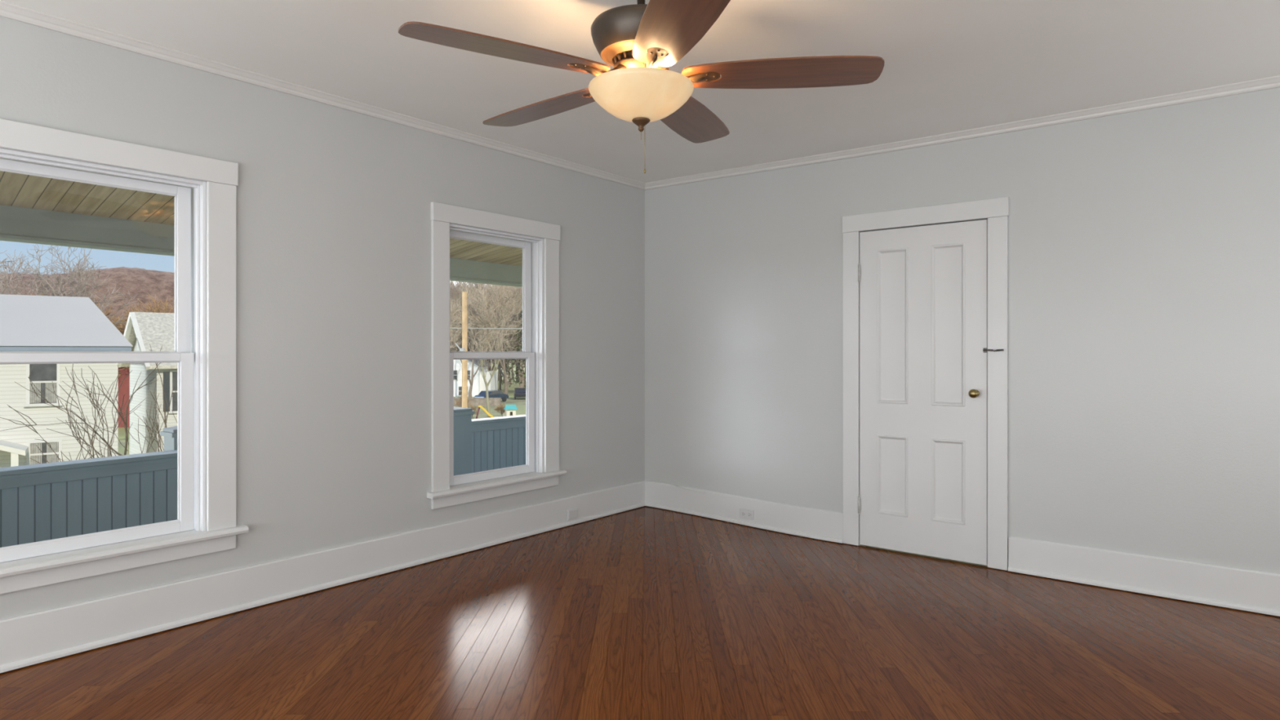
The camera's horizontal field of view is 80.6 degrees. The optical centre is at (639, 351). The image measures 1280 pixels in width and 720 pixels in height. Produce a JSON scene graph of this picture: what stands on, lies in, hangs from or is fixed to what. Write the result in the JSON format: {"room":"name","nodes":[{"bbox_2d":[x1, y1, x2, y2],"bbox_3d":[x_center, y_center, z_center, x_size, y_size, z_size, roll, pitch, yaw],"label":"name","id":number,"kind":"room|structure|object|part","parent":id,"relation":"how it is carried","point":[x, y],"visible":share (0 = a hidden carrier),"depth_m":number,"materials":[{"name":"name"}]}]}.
{"room":"empty living room","nodes":[
{"label":"empty living room","id":0,"kind":"room"},
{"bbox_2d":[0,170,522,266],"bbox_3d":[-1.821,-1.030,5.749,2.155,0.220,12.100,0,0,39],"label":"ceiling","id":1,"kind":"structure","parent":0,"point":[16,189],"depth_m":4.83,"materials":[{"name":"beige wood"}]},
{"bbox_2d":[0,16,644,619],"bbox_3d":[-2.356,0.009,3.233,0.145,2.723,7.780,0,0,39],"label":"wall","id":2,"kind":"structure","parent":0,"point":[333,222],"depth_m":4.05,"materials":[{"name":"paint"}]},
{"bbox_2d":[0,118,248,594],"bbox_3d":[-2.419,0.021,3.106,0.204,1.846,1.478,0,0,39],"label":"window","id":3,"kind":"structure","parent":2,"relation":"in","point":[45,562],"depth_m":3.50,"materials":[{"name":"paint"}]},
{"bbox_3d":[-2.472,-0.363,3.143,0.030,0.816,1.093,0,0,39],"label":"sash","id":4,"kind":"part","parent":3,"relation":"part of","materials":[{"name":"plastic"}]},
{"bbox_3d":[-2.443,0.422,3.120,0.030,0.830,1.093,0,0,39],"label":"sash","id":5,"kind":"part","parent":3,"relation":"part of","materials":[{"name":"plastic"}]},
{"bbox_3d":[-2.378,-0.848,3.067,0.028,0.109,1.420,0,0,39],"label":"head casing","id":6,"kind":"part","parent":3,"relation":"part of","materials":[{"name":"paint"}]},
{"bbox_3d":[-2.381,0.024,3.068,0.022,1.633,1.410,0,0,39],"label":"casing","id":7,"kind":"part","parent":3,"relation":"part of","materials":[{"name":"paint"}]},
{"bbox_2d":[0,480,645,673],"bbox_3d":[-2.286,1.145,3.178,0.034,0.197,7.500,0,0,39],"label":"baseboard","id":8,"kind":"structure","parent":2,"relation":"attached to","point":[42,636],"depth_m":3.72,"materials":[{"name":"paint"}]},
{"bbox_2d":[0,0,645,190],"bbox_3d":[-2.282,-1.331,3.175,0.044,0.047,7.500,0,0,39],"label":"trim","id":9,"kind":"structure","parent":2,"relation":"attached to","point":[12,11],"depth_m":3.72,"materials":[{"name":"paint"}]},
{"bbox_2d":[426,201,567,509],"bbox_3d":[-0.948,0.026,4.952,0.204,1.835,1.131,0,0,39],"label":"window","id":10,"kind":"structure","parent":2,"relation":"in","point":[540,256],"depth_m":5.00,"materials":[{"name":"paint"}]},
{"bbox_3d":[-1.005,-0.357,4.983,0.030,0.805,0.750,0,0,39],"label":"sash","id":11,"kind":"part","parent":10,"relation":"part of","materials":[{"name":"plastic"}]},
{"bbox_3d":[-0.976,0.422,4.960,0.030,0.830,0.750,0,0,39],"label":"sash","id":12,"kind":"part","parent":10,"relation":"part of","materials":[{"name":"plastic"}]},
{"bbox_3d":[-0.906,-0.837,4.913,0.028,0.109,1.073,0,0,39],"label":"head casing","id":13,"kind":"part","parent":10,"relation":"part of","materials":[{"name":"paint"}]},
{"bbox_3d":[-0.978,0.046,4.962,0.145,1.657,0.810,0,0,39],"label":"frame","id":14,"kind":"part","parent":10,"relation":"part of","materials":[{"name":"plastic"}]},
{"bbox_2d":[567,507,577,520],"bbox_3d":[-0.482,1.171,5.426,0.012,0.078,0.112,0,0,39],"label":"outlet cover","id":15,"kind":"object","parent":2,"relation":"attached to","point":[572,513],"visible":1,"depth_m":5.41,"materials":[{"name":"plastic"}]},
{"bbox_2d":[0,506,1279,719],"bbox_3d":[-0.153,1.330,1.388,5.880,0.160,7.640,0,0,39],"label":"floor","id":16,"kind":"structure","parent":0,"point":[644,612],"depth_m":3.20,"materials":[{"name":"brown wood"}]},
{"bbox_2d":[0,0,1279,182],"bbox_3d":[-0.110,-1.402,1.443,5.880,0.142,7.780,0,0,39],"label":"ceiling","id":17,"kind":"structure","parent":0,"point":[950,65],"depth_m":3.42,"materials":[{"name":"paint"}]},
{"bbox_2d":[398,0,884,173],"bbox_3d":[0.049,-0.986,2.681,1.590,0.694,1.620,0,0,0],"label":"ceiling fan","id":18,"kind":"object","parent":17,"relation":"hanging from","point":[640,41],"visible":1,"depth_m":2.58,"materials":[{"name":"brown wood"}]},
{"bbox_3d":[-0.419,-0.977,2.450,0.700,0.006,0.204,0,8,-31],"label":"blade","id":19,"kind":"part","parent":18,"relation":"part of","materials":[{"name":"brown wood"}]},
{"bbox_3d":[-0.365,-0.977,3.025,0.700,0.006,0.204,0,8,41],"label":"blade","id":20,"kind":"part","parent":18,"relation":"part of","materials":[{"name":"brown wood"}]},
{"bbox_3d":[-0.124,-0.983,2.812,0.224,0.064,0.066,0,9,41],"label":"blade arm","id":21,"kind":"part","parent":18,"relation":"part of","materials":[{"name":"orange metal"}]},
{"bbox_3d":[-0.142,-0.983,2.612,0.224,0.064,0.066,0,8,-31],"label":"blade arm","id":22,"kind":"part","parent":18,"relation":"part of","materials":[{"name":"orange metal"}]},
{"bbox_3d":[0.004,-0.887,2.700,0.377,0.120,0.377,0,0,0],"label":"lamp shade","id":23,"kind":"part","parent":18,"relation":"part of","materials":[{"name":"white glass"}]},
{"bbox_3d":[0.017,-0.737,2.700,0.008,0.200,0.008,0,0,0],"label":"pull chain","id":24,"kind":"part","parent":18,"relation":"part of","materials":[{"name":"silver metal"}]},
{"bbox_3d":[0.042,-0.983,2.534,0.066,0.064,0.224,9,-2,-12],"label":"blade arm","id":25,"kind":"part","parent":18,"relation":"part of","materials":[{"name":"orange metal"}]},
{"bbox_3d":[0.111,-0.977,2.220,0.204,0.006,0.700,9,-2,-12],"label":"blade","id":26,"kind":"part","parent":18,"relation":"part of","materials":[{"name":"brown wood"}]},
{"bbox_3d":[0.173,-0.983,2.685,0.224,0.064,0.066,0,-8,5],"label":"blade arm","id":27,"kind":"part","parent":18,"relation":"part of","materials":[{"name":"orange metal"}]},
{"bbox_3d":[0.199,-0.977,3.151,0.204,0.006,0.700,-9,-4,23],"label":"blade","id":28,"kind":"part","parent":18,"relation":"part of","materials":[{"name":"brown wood"}]},
{"bbox_3d":[0.494,-0.977,2.654,0.700,0.007,0.204,0,-9,5],"label":"blade","id":29,"kind":"part","parent":18,"relation":"part of","materials":[{"name":"brown wood"}]},
{"bbox_2d":[644,87,1279,573],"bbox_3d":[2.326,-0.002,4.386,5.740,2.743,0.140,0,0,39],"label":"wall","id":30,"kind":"structure","parent":0,"point":[1144,246],"depth_m":4.25,"materials":[{"name":"paint"}]},
{"bbox_2d":[644,480,843,542],"bbox_3d":[0.694,1.164,5.577,1.703,0.234,0.034,0,0,39],"label":"baseboard","id":31,"kind":"structure","parent":30,"relation":"attached to","point":[815,523],"depth_m":5.48,"materials":[{"name":"paint"}]},
{"bbox_2d":[739,508,753,519],"bbox_3d":[0.776,1.188,5.501,0.120,0.072,0.009,0,0,39],"label":"outlet","id":32,"kind":"object","parent":30,"relation":"attached to","point":[744,513],"visible":1,"depth_m":5.50,"materials":[{"name":"plastic"}]},
{"bbox_2d":[746,511,751,517],"bbox_3d":[0.795,1.188,5.483,0.038,0.032,0.003,0,0,39],"label":"socket","id":33,"kind":"object","parent":32,"relation":"attached to","point":[748,513],"depth_m":5.48,"materials":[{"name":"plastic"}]},
{"bbox_2d":[842,196,1008,570],"bbox_3d":[1.749,0.190,4.719,1.022,2.186,0.104,0,0,39],"label":"door","id":34,"kind":"structure","parent":30,"relation":"in","point":[926,308],"depth_m":4.70,"materials":[{"name":"paint"}]},
{"bbox_3d":[1.994,0.252,4.500,0.054,0.054,0.068,0,0,39],"label":"knob","id":35,"kind":"part","parent":34,"relation":"part of","materials":[{"name":"gold metal"}]},
{"bbox_2d":[644,75,1279,190],"bbox_3d":[2.214,-1.319,4.358,5.600,0.069,0.044,0,0,39],"label":"trim","id":36,"kind":"structure","parent":30,"relation":"attached to","point":[1270,82],"depth_m":4.43,"materials":[{"name":"paint"}]},
{"bbox_2d":[1008,536,1279,616],"bbox_3d":[3.282,1.183,3.514,2.878,0.197,0.034,0,0,39],"label":"baseboard","id":37,"kind":"structure","parent":30,"relation":"attached to","point":[1244,589],"depth_m":3.98,"materials":[{"name":"paint"}]},
{"label":"outside","id":38,"kind":"structure","parent":0,"visible":0},
{"bbox_2d":[118,363,525,455],"bbox_3d":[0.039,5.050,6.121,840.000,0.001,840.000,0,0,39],"label":"ground","id":39,"kind":"structure","parent":38,"point":[520,402],"depth_m":66.52,"materials":[{"name":"green plant"}]},
{"bbox_2d":[0,253,111,321],"bbox_3d":[-39.539,-0.616,45.408,13.098,11.468,12.370,0,0,-22],"label":"bare tree","id":40,"kind":"object","parent":39,"relation":"on","point":[9,277],"visible":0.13,"depth_m":48.73,"materials":[{"name":"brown plant"}]},
{"bbox_2d":[0,244,115,315],"bbox_3d":[-37.039,-1.005,44.591,9.233,12.290,9.951,0,0,44],"label":"bare tree","id":41,"kind":"object","parent":39,"relation":"on","point":[93,270],"visible":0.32,"depth_m":46.43,"materials":[{"name":"grey plant"}]},
{"bbox_2d":[0,293,132,467],"bbox_3d":[-26.020,1.480,25.130,14.840,7.140,10.820,0,0,-36],"label":"house","id":42,"kind":"structure","parent":39,"relation":"on","point":[27,322],"depth_m":25.23,"materials":[{"name":"wood"}]},
{"bbox_3d":[-19.394,4.075,23.393,0.180,1.950,0.180,0,0,-36],"label":"porch post","id":43,"kind":"part","parent":42,"relation":"part of","materials":[{"name":"white wood"}]},
{"bbox_3d":[-19.624,1.005,24.799,0.700,1.410,0.015,0,0,-36],"label":"pane","id":44,"kind":"part","parent":42,"relation":"part of","materials":[{"name":"clear glass"}]},
{"bbox_2d":[29,382,56,403],"bbox_3d":[-19.620,1.347,24.784,0.689,0.685,0.010,0,0,-36],"label":"curtain","id":45,"kind":"object","parent":42,"relation":"hanging from","point":[51,397],"depth_m":24.78,"materials":[{"name":"fabric"}]},
{"bbox_2d":[30,441,57,464],"bbox_3d":[-19.596,3.365,24.802,0.728,0.730,0.010,0,0,-36],"label":"curtain","id":46,"kind":"object","parent":42,"relation":"hanging from","point":[36,454],"depth_m":24.78,"materials":[{"name":"fabric"}]},
{"bbox_3d":[-19.600,3.375,24.816,0.740,0.750,0.015,0,0,-36],"label":"pane","id":47,"kind":"part","parent":42,"relation":"part of","materials":[{"name":"clear glass"}]},
{"bbox_2d":[0,249,138,330],"bbox_3d":[-38.230,-0.899,47.078,9.747,12.103,11.563,0,0,44],"label":"bare tree","id":48,"kind":"object","parent":39,"relation":"on","point":[47,268],"visible":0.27,"depth_m":47.82,"materials":[{"name":"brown plant"}]},
{"bbox_2d":[0,362,160,463],"bbox_3d":[-10.371,2.554,14.175,2.318,5.008,4.086,0,0,-35],"label":"bare tree","id":49,"kind":"object","parent":39,"relation":"on","point":[83,420],"visible":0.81,"depth_m":13.52,"materials":[{"name":"brown plant"}]},
{"bbox_2d":[32,289,174,377],"bbox_3d":[-35.512,0.269,50.950,11.135,9.637,8.946,0,0,-19],"label":"bare tree","id":50,"kind":"object","parent":39,"relation":"on","point":[157,308],"visible":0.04,"depth_m":52.57,"materials":[{"name":"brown plant"}]},
{"bbox_2d":[56,343,177,458],"bbox_3d":[-9.899,2.452,15.408,3.061,5.204,1.924,0,0,22],"label":"bare tree","id":51,"kind":"object","parent":39,"relation":"on","point":[158,408],"visible":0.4,"depth_m":15.53,"materials":[{"name":"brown plant"}]},
{"bbox_2d":[118,366,129,427],"bbox_3d":[-35.300,2.900,52.500,7.800,4.300,5.600,0,0,0],"label":"chimney","id":52,"kind":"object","parent":39,"relation":"on","point":[125,387],"visible":0.02,"depth_m":50.00,"materials":[{"name":"red brick"}]},
{"bbox_2d":[118,311,177,454],"bbox_3d":[-18.875,1.635,37.919,11.435,6.830,6.119,0,0,-45],"label":"house","id":53,"kind":"structure","parent":39,"relation":"on","point":[142,329],"depth_m":33.59,"materials":[{"name":"beige wood"}]},
{"bbox_2d":[163,372,169,411],"bbox_3d":[-20.456,1.750,32.576,0.230,1.700,0.090,0,0,-45],"label":"shutter","id":54,"kind":"object","parent":53,"relation":"hanging from","point":[166,375],"depth_m":32.55,"materials":[{"name":"grey wood"}]},
{"bbox_3d":[-20.194,1.750,32.873,0.360,1.700,0.015,0,0,-45],"label":"pane","id":55,"kind":"part","parent":53,"relation":"part of","materials":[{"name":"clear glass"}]},
{"bbox_2d":[0,266,523,363],"bbox_3d":[-19.743,-16.484,238.879,491.320,43.069,471.026,0,0,39],"label":"hills","id":56,"kind":"structure","parent":39,"relation":"on","point":[141,282],"depth_m":318.19,"materials":[{"name":"brown plant"}]},
{"bbox_2d":[455,291,467,408],"bbox_3d":[-4.816,1.725,20.360,0.394,6.650,0.194,0,0,39],"label":"utility pole","id":57,"kind":"object","parent":39,"relation":"on","point":[464,347],"visible":0.55,"depth_m":20.24,"materials":[{"name":"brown wood"}]},
{"bbox_2d":[449,283,477,351],"bbox_3d":[-24.240,-2.947,90.038,9.092,16.005,13.606,0,0,3],"label":"bare tree","id":58,"kind":"object","parent":39,"relation":"on","point":[452,295],"visible":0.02,"depth_m":90.32,"materials":[{"name":"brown plant"}]},
{"bbox_2d":[453,391,474,407],"bbox_3d":[-14.108,4.052,59.944,1.834,2.000,1.572,0,0,39],"label":"shrub","id":59,"kind":"object","parent":39,"relation":"on","point":[458,403],"visible":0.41,"depth_m":59.77,"materials":[{"name":"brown plant"}]},
{"bbox_2d":[467,401,477,417],"bbox_3d":[-12.897,4.405,57.859,1.205,1.300,0.977,0,0,39],"label":"shrub","id":60,"kind":"object","parent":39,"relation":"on","point":[473,407],"visible":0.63,"depth_m":57.86,"materials":[{"name":"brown plant"}]},
{"bbox_2d":[453,359,497,396],"bbox_3d":[-19.928,2.578,86.520,6.216,4.945,5.544,0,0,0],"label":"house","id":61,"kind":"structure","parent":39,"relation":"on","point":[478,384],"depth_m":84.00,"materials":[{"name":"white wood"}]},
{"bbox_3d":[-20.684,2.642,83.985,0.672,1.032,0.013,0,0,0],"label":"pane","id":62,"kind":"part","parent":61,"relation":"part of","materials":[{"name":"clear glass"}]},
{"bbox_3d":[-19.676,4.405,83.985,1.008,0.946,0.013,0,0,0],"label":"pane","id":63,"kind":"part","parent":61,"relation":"part of","materials":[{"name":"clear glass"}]},
{"bbox_2d":[453,397,501,405],"bbox_3d":[-19.100,4.690,70.200,12.300,0.720,0.480,0,0,0],"label":"wall","id":64,"kind":"structure","parent":39,"relation":"on","point":[477,401],"depth_m":70.00,"materials":[{"name":"stone"}]},
{"bbox_2d":[449,280,506,351],"bbox_3d":[-24.350,-3.631,98.863,16.763,17.451,14.513,0,0,-10],"label":"bare tree","id":65,"kind":"object","parent":39,"relation":"on","point":[452,285],"visible":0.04,"depth_m":96.71,"materials":[{"name":"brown plant"}]},
{"bbox_2d":[475,404,493,418],"bbox_3d":[-11.561,4.533,56.000,1.260,1.045,0.400,0,0,0],"label":"slide","id":66,"kind":"object","parent":39,"relation":"on","point":[479,406],"visible":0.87,"depth_m":55.82,"materials":[{"name":"yellow plastic"}]},
{"bbox_2d":[449,282,519,359],"bbox_3d":[-21.730,-2.265,93.100,11.745,14.705,14.209,0,0,12],"label":"bare tree","id":67,"kind":"object","parent":39,"relation":"on","point":[468,331],"visible":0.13,"depth_m":90.97,"materials":[{"name":"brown plant"}]},
{"bbox_2d":[449,289,522,397],"bbox_3d":[-18.311,-0.943,78.481,12.292,12.015,8.483,0,0,-35],"label":"bare tree","id":68,"kind":"object","parent":39,"relation":"on","point":[453,313],"visible":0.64,"depth_m":79.26,"materials":[{"name":"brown plant"}]},
{"bbox_2d":[449,282,522,394],"bbox_3d":[-16.606,-2.441,87.432,10.604,15.018,15.365,0,0,1],"label":"bare tree","id":69,"kind":"object","parent":39,"relation":"on","point":[501,299],"visible":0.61,"depth_m":85.41,"materials":[{"name":"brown plant"}]},
{"bbox_2d":[449,283,522,370],"bbox_3d":[-19.521,-2.431,94.031,14.532,15.039,12.012,0,0,43],"label":"bare tree","id":70,"kind":"object","parent":39,"relation":"on","point":[514,288],"visible":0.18,"depth_m":93.31,"materials":[{"name":"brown plant"}]},
{"bbox_2d":[449,281,524,361],"bbox_3d":[-20.900,-3.566,95.767,14.658,17.243,9.795,0,0,0],"label":"bare tree","id":71,"kind":"object","parent":39,"relation":"on","point":[469,283],"visible":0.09,"depth_m":94.91,"materials":[{"name":"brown plant"}]},
{"bbox_2d":[474,390,508,401],"bbox_3d":[-14.750,4.468,75.001,1.476,1.164,3.515,0,0,32],"label":"car","id":72,"kind":"object","parent":39,"relation":"on","point":[491,393],"visible":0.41,"depth_m":74.50,"materials":[{"name":"blue paint"}]},
{"bbox_2d":[461,313,522,417],"bbox_3d":[-11.924,1.079,59.767,4.700,8.058,5.305,0,0,27],"label":"bare tree","id":73,"kind":"object","parent":39,"relation":"on","point":[482,361],"visible":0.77,"depth_m":58.84,"materials":[{"name":"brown plant"}]},
{"bbox_2d":[466,283,522,370],"bbox_3d":[-18.592,-2.255,94.439,8.305,14.621,12.428,0,0,-38],"label":"bare tree","id":74,"kind":"object","parent":39,"relation":"on","point":[471,283],"visible":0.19,"depth_m":92.73,"materials":[{"name":"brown plant"}]},
{"bbox_2d":[473,284,522,370],"bbox_3d":[-20.200,-3.667,115.574,18.311,17.476,16.225,0,0,-40],"label":"bare tree","id":75,"kind":"object","parent":39,"relation":"on","point":[493,360],"visible":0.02,"depth_m":112.49,"materials":[{"name":"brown plant"}]},
{"bbox_2d":[472,286,524,387],"bbox_3d":[-18.889,-2.749,102.725,16.382,15.635,14.516,0,0,40],"label":"bare tree","id":76,"kind":"object","parent":39,"relation":"on","point":[521,363],"visible":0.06,"depth_m":101.78,"materials":[{"name":"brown plant"}]},
{"bbox_2d":[476,286,521,383],"bbox_3d":[-21.230,-2.821,118.583,13.159,15.823,15.199,0,0,20],"label":"bare tree","id":77,"kind":"object","parent":39,"relation":"on","point":[503,286],"visible":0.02,"depth_m":118.74,"materials":[{"name":"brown plant"}]},
{"bbox_2d":[484,337,514,383],"bbox_3d":[-20.484,-2.305,118.095,9.392,14.719,11.677,0,0,-7],"label":"bare tree","id":78,"kind":"object","parent":39,"relation":"on","point":[508,337],"visible":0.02,"depth_m":117.84,"materials":[{"name":"grey plant"}]},
{"bbox_2d":[493,401,506,415],"bbox_3d":[-10.685,4.452,58.197,1.323,1.204,1.066,0,0,42],"label":"shrub","id":79,"kind":"object","parent":39,"relation":"on","point":[499,408],"visible":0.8,"depth_m":58.05,"materials":[{"name":"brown plant"}]},
{"bbox_2d":[483,285,522,350],"bbox_3d":[-15.535,-3.625,104.791,16.752,17.440,14.504,0,0,27],"label":"bare tree","id":80,"kind":"object","parent":39,"relation":"on","point":[500,286],"visible":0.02,"depth_m":104.32,"materials":[{"name":"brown plant"}]},
{"bbox_2d":[488,336,519,390],"bbox_3d":[-18.188,0.996,97.966,6.548,8.108,6.308,0,0,39],"label":"evergreen tree","id":81,"kind":"object","parent":39,"relation":"on","point":[500,365],"visible":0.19,"depth_m":97.90,"materials":[{"name":"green plant"}]},
{"bbox_2d":[484,285,524,387],"bbox_3d":[-16.297,-3.653,108.116,16.199,17.449,18.283,0,0,32],"label":"bare tree","id":82,"kind":"object","parent":39,"relation":"on","point":[520,373],"visible":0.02,"depth_m":104.46,"materials":[{"name":"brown plant"}]},
{"bbox_2d":[503,404,517,416],"bbox_3d":[-9.620,4.504,56.000,0.902,1.092,0.902,0,0,-20],"label":"playhouse","id":83,"kind":"object","parent":39,"relation":"on","point":[510,410],"visible":0.74,"depth_m":55.75,"materials":[{"name":"beige plastic"}]},
{"bbox_2d":[503,287,521,384],"bbox_3d":[-19.057,-3.201,117.710,15.357,16.542,17.332,0,0,42],"label":"bare tree","id":84,"kind":"object","parent":39,"relation":"on","point":[508,366],"visible":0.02,"depth_m":114.40,"materials":[{"name":"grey plant"}]},
{"bbox_2d":[511,361,514,379],"bbox_3d":[-22.965,-3.513,134.898,13.595,17.137,10.935,0,0,-17],"label":"bare tree","id":85,"kind":"object","parent":39,"relation":"on","point":[512,372],"visible":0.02,"depth_m":133.32,"materials":[{"name":"grey plant"}]},
{"bbox_2d":[506,302,525,387],"bbox_3d":[-13.543,-0.607,90.071,5.535,11.314,5.647,0,0,0],"label":"evergreen tree","id":86,"kind":"object","parent":39,"relation":"on","point":[521,315],"visible":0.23,"depth_m":89.53,"materials":[{"name":"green plant"}]},
{"bbox_2d":[514,387,525,399],"bbox_3d":[-12.600,4.468,80.001,1.476,1.164,3.515,0,0,-10],"label":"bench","id":87,"kind":"object","parent":39,"relation":"on","point":[518,392],"visible":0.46,"depth_m":78.73,"materials":[{"name":"paint"}]},
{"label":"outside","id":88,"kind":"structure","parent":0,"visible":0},
{"bbox_3d":[-2.071,1.810,5.692,2.475,0.120,11.700,0,0,39],"label":"floor","id":89,"kind":"structure","parent":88,"visible":0},
{"bbox_2d":[160,426,177,451],"bbox_3d":[-3.578,1.163,6.011,0.240,1.175,0.360,0,0,39],"label":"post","id":90,"kind":"structure","parent":89,"relation":"on","point":[170,433],"depth_m":5.87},
{"bbox_2d":[0,414,525,547],"bbox_3d":[-2.931,1.227,6.186,0.195,1.046,10.800,0,0,39],"label":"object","id":91,"kind":"structure","parent":89,"relation":"on","point":[46,501],"depth_m":5.16,"materials":[{"name":"wood"}]},
{"bbox_3d":[-4.165,0.766,4.637,0.195,0.103,6.840,0,0,39],"label":"cap rail","id":92,"kind":"part","parent":91,"relation":"part of","materials":[{"name":"wood"}]},
{"bbox_3d":[-0.671,0.719,9.020,0.195,0.030,3.550,0,0,39],"label":"cap rail","id":93,"kind":"part","parent":91,"relation":"part of","materials":[{"name":"wood"}]},
{"bbox_2d":[453,406,474,475],"bbox_3d":[-1.896,1.145,7.464,0.260,1.210,0.440,0,0,39],"label":"post","id":94,"kind":"object","parent":89,"relation":"on","point":[462,415],"visible":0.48,"depth_m":7.46,"materials":[{"name":"wood"}]},
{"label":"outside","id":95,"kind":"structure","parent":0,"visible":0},
{"bbox_3d":[-2.075,-1.275,5.951,2.805,0.650,12.900,0,0,39],"label":"porch roof","id":96,"kind":"structure","parent":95,"visible":0},
{"bbox_2d":[0,204,522,287],"bbox_3d":[-2.719,-0.836,6.464,0.169,0.248,12.100,0,0,39],"label":"beam","id":97,"kind":"structure","parent":96,"relation":"attached to","point":[17,224],"depth_m":5.18,"materials":[{"name":"paint"}]},
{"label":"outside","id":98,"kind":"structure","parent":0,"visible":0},
{"bbox_2d":[449,327,522,328],"bbox_3d":[-4.000,-0.977,30.250,20.007,0.182,0.034,0,0,-1],"label":"utility wire","id":99,"kind":"object","parent":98,"point":[450,327],"visible":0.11,"depth_m":30.18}
]}

